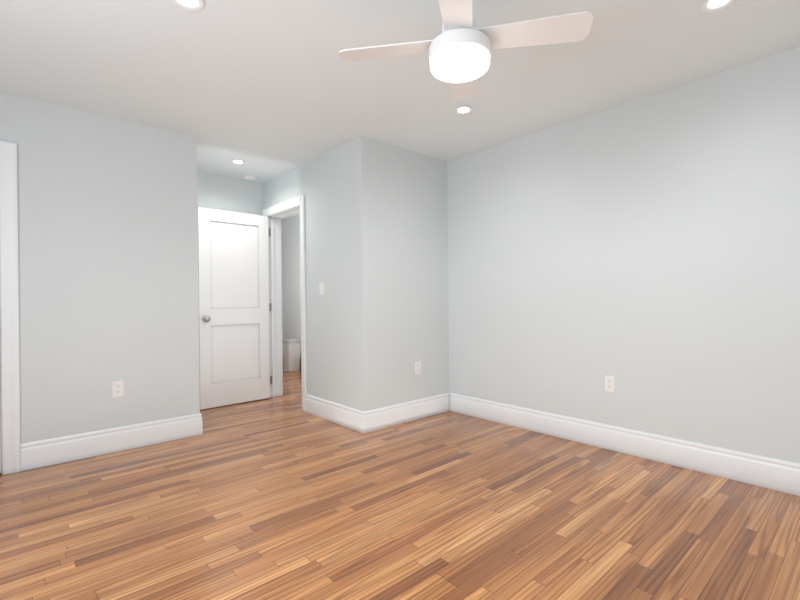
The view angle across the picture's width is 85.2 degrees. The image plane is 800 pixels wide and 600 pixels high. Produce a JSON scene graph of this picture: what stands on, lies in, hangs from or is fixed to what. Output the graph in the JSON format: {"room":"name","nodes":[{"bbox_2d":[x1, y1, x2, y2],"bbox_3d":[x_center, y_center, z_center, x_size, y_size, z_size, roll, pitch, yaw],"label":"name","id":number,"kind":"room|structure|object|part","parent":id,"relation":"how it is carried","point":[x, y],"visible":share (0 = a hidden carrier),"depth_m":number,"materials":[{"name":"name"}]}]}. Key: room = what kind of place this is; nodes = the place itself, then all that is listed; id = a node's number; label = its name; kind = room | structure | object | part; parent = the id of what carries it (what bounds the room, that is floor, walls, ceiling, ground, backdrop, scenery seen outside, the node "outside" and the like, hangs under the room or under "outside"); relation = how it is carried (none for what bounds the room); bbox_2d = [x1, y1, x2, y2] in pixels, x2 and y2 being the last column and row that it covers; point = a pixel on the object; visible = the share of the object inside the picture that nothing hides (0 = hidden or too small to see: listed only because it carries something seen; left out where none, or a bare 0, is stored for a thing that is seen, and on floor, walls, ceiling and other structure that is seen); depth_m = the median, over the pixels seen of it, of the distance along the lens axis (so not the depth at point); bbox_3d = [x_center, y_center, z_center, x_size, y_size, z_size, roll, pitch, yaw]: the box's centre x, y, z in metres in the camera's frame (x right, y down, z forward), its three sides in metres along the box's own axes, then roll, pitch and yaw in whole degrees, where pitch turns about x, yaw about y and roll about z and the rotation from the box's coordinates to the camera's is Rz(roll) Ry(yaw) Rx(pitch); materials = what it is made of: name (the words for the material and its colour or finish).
{"room":"empty bedroom","nodes":[
{"label":"empty bedroom","id":0,"kind":"room"},
{"bbox_2d":[0,92,199,443],"bbox_3d":[-2.451,-0.108,2.938,2.032,2.440,0.120,-1,0,-42],"label":"wall","id":1,"kind":"structure","parent":0,"point":[108,279],"depth_m":3.13,"materials":[{"name":"paint"}]},
{"bbox_2d":[0,387,0,472],"bbox_3d":[-2.863,0.095,2.510,0.814,2.022,0.167,-1,0,-42],"label":"closet door","id":2,"kind":"structure","parent":1,"relation":"in","point":[0,429],"depth_m":2.77,"materials":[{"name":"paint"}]},
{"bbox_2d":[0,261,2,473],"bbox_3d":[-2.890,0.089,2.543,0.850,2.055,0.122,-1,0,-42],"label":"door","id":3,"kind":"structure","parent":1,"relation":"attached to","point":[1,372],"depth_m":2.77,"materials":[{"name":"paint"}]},
{"bbox_2d":[0,141,19,474],"bbox_3d":[-2.842,0.053,2.490,0.990,2.125,0.022,-1,0,-42],"label":"trim","id":4,"kind":"structure","parent":1,"relation":"attached to","point":[9,313],"depth_m":2.79,"materials":[{"name":"paint"}]},
{"bbox_2d":[20,413,202,470],"bbox_3d":[-2.047,1.021,3.199,1.127,0.175,0.015,-1,0,-42],"label":"baseboard","id":5,"kind":"structure","parent":1,"relation":"attached to","point":[44,453],"depth_m":3.11,"materials":[{"name":"paint"}]},
{"bbox_2d":[112,380,123,396],"bbox_3d":[-2.068,0.652,3.188,0.070,0.114,0.008,-1,0,-42],"label":"electrical outlet","id":6,"kind":"object","parent":1,"relation":"attached to","point":[117,388],"visible":1,"depth_m":3.19,"materials":[{"name":"white plastic"}]},
{"bbox_2d":[197,171,262,215],"bbox_3d":[-2.022,-0.112,4.642,1.123,2.440,0.120,-1,0,-42],"label":"wall","id":7,"kind":"structure","parent":0,"point":[220,192],"depth_m":4.72,"materials":[{"name":"paint"}]},
{"bbox_2d":[281,215,300,369],"bbox_3d":[-0.889,-0.123,6.174,0.120,2.440,4.420,-1,0,-42],"label":"wall","id":8,"kind":"structure","parent":0,"point":[291,294],"depth_m":7.06,"materials":[{"name":"paint"}]},
{"bbox_2d":[262,140,354,407],"bbox_3d":[-1.801,-0.114,5.356,0.160,2.440,4.420,-1,0,-42],"label":"wall","id":9,"kind":"structure","parent":0,"point":[327,184],"depth_m":3.95,"materials":[{"name":"paint"}]},
{"bbox_2d":[198,207,269,409],"bbox_3d":[-1.739,0.084,4.606,0.754,2.022,0.167,-1,0,-43],"label":"hall door","id":10,"kind":"structure","parent":9,"relation":"in","point":[233,278],"depth_m":4.58,"materials":[{"name":"paint"}]},
{"bbox_2d":[268,228,271,383],"bbox_3d":[-1.466,0.071,4.891,0.034,1.751,0.002,-1,0,-42],"label":"door hinge","id":11,"kind":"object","parent":9,"relation":"attached to","point":[270,310],"depth_m":4.89,"materials":[{"name":"grey metal"}]},
{"bbox_2d":[262,195,306,411],"bbox_3d":[-1.170,0.037,4.654,0.205,2.125,0.930,-1,0,-42],"label":"door frame","id":12,"kind":"structure","parent":9,"relation":"attached to","point":[275,312],"depth_m":4.90,"materials":[{"name":"paint"}]},
{"bbox_2d":[320,282,323,294],"bbox_3d":[-0.728,-0.104,4.032,0.010,0.114,0.070,-1,0,-42],"label":"light switch","id":13,"kind":"object","parent":9,"relation":"attached to","point":[321,288],"visible":1,"depth_m":4.02,"materials":[{"name":"white plastic"}]},
{"bbox_2d":[306,394,361,432],"bbox_3d":[-0.618,1.006,3.917,0.015,0.175,0.892,-1,0,-42],"label":"baseboard","id":14,"kind":"structure","parent":9,"relation":"attached to","point":[343,415],"depth_m":3.87,"materials":[{"name":"paint"}]},
{"bbox_2d":[0,367,799,599],"bbox_3d":[-1.135,1.149,3.002,4.740,0.100,9.040,-1,0,-42],"label":"floor","id":15,"kind":"structure","parent":0,"point":[284,497],"depth_m":2.14,"materials":[{"name":"brown wood"}]},
{"bbox_2d":[283,339,300,371],"bbox_3d":[-1.701,0.862,6.793,0.251,0.478,0.282,-1,0,-42],"label":"trash bin","id":16,"kind":"object","parent":15,"relation":"on","point":[291,354],"visible":0.85,"depth_m":6.70,"materials":[{"name":"white plastic"}]},
{"bbox_2d":[0,0,799,219],"bbox_3d":[-1.160,-1.391,3.002,4.740,0.100,9.040,-1,0,-42],"label":"ceiling","id":17,"kind":"structure","parent":0,"point":[265,90],"depth_m":2.52,"materials":[{"name":"paint"}]},
{"bbox_2d":[172,0,204,10],"bbox_3d":[-0.952,-1.340,1.946,0.140,0.006,0.140,-1,0,-42],"label":"recessed light","id":18,"kind":"object","parent":17,"relation":"in","point":[193,5],"visible":1,"depth_m":1.97,"materials":[{"name":"paint"}]},
{"bbox_2d":[230,160,245,163],"bbox_3d":[-1.568,-1.333,4.207,0.140,0.006,0.140,-1,0,-42],"label":"recessed light","id":19,"kind":"object","parent":17,"relation":"in","point":[238,161],"visible":1,"depth_m":4.19,"materials":[{"name":"paint"}]},
{"bbox_2d":[244,175,255,180],"bbox_3d":[-1.627,-1.317,4.717,0.128,0.037,0.128,-1,0,-42],"label":"smoke detector","id":20,"kind":"object","parent":17,"relation":"attached to","point":[250,177],"visible":1,"depth_m":4.68,"materials":[{"name":"white plastic"}]},
{"bbox_2d":[454,106,472,114],"bbox_3d":[0.454,-1.354,3.104,0.140,0.006,0.140,-1,0,-42],"label":"recessed light","id":21,"kind":"object","parent":17,"relation":"in","point":[461,110],"visible":1,"depth_m":3.10,"materials":[{"name":"paint"}]},
{"bbox_2d":[339,0,592,100],"bbox_3d":[0.252,-1.165,1.848,0.812,0.379,0.812,-1,0,-34],"label":"fan","id":22,"kind":"object","parent":17,"relation":"hanging from","point":[460,47],"visible":1,"depth_m":1.78,"materials":[{"name":"white plastic"}]},
{"bbox_3d":[0.252,-1.186,1.848,0.260,0.337,0.260,-1,0,-42],"label":"motor","id":23,"kind":"part","parent":22,"relation":"part of","materials":[{"name":"white metal"}]},
{"bbox_2d":[430,43,489,82],"bbox_3d":[0.254,-0.997,1.848,0.250,0.042,0.250,-1,0,-42],"label":"diffuser","id":24,"kind":"object","parent":22,"relation":"attached to","point":[449,62],"depth_m":1.79,"materials":[{"name":"white glass"}]},
{"bbox_2d":[700,0,734,11],"bbox_3d":[1.459,-1.364,1.991,0.140,0.006,0.140,-1,0,-42],"label":"recessed light","id":25,"kind":"object","parent":17,"relation":"in","point":[710,5],"visible":1,"depth_m":2.01,"materials":[{"name":"paint"}]},
{"bbox_2d":[353,136,448,410],"bbox_3d":[0.163,-0.134,4.068,1.365,2.440,0.120,-1,0,-42],"label":"wall","id":26,"kind":"structure","parent":0,"point":[400,261],"depth_m":3.83,"materials":[{"name":"paint"}]},
{"bbox_2d":[358,392,449,432],"bbox_3d":[0.079,0.999,3.893,1.020,0.175,0.015,-1,0,-42],"label":"baseboard","id":27,"kind":"structure","parent":26,"relation":"attached to","point":[384,417],"depth_m":3.84,"materials":[{"name":"paint"}]},
{"bbox_2d":[415,361,420,373],"bbox_3d":[0.167,0.622,3.980,0.070,0.114,0.008,-1,0,-42],"label":"electrical outlet","id":28,"kind":"object","parent":26,"relation":"attached to","point":[418,367],"visible":1,"depth_m":3.98,"materials":[{"name":"white plastic"}]},
{"bbox_2d":[447,47,799,462],"bbox_3d":[1.939,-0.152,2.719,0.120,2.440,4.260,-1,0,-42],"label":"wall","id":29,"kind":"structure","parent":0,"point":[645,252],"depth_m":2.92,"materials":[{"name":"paint"}]},
{"bbox_2d":[605,375,614,391],"bbox_3d":[1.504,0.603,3.117,0.008,0.114,0.070,-1,0,-42],"label":"electrical outlet","id":30,"kind":"object","parent":29,"relation":"attached to","point":[609,383],"visible":1,"depth_m":3.12,"materials":[{"name":"white plastic"}]},
{"bbox_2d":[450,393,799,495],"bbox_3d":[1.890,0.981,2.685,0.015,0.175,4.230,-1,0,-42],"label":"baseboard","id":31,"kind":"structure","parent":29,"relation":"attached to","point":[781,475],"depth_m":2.92,"materials":[{"name":"paint"}]}
]}

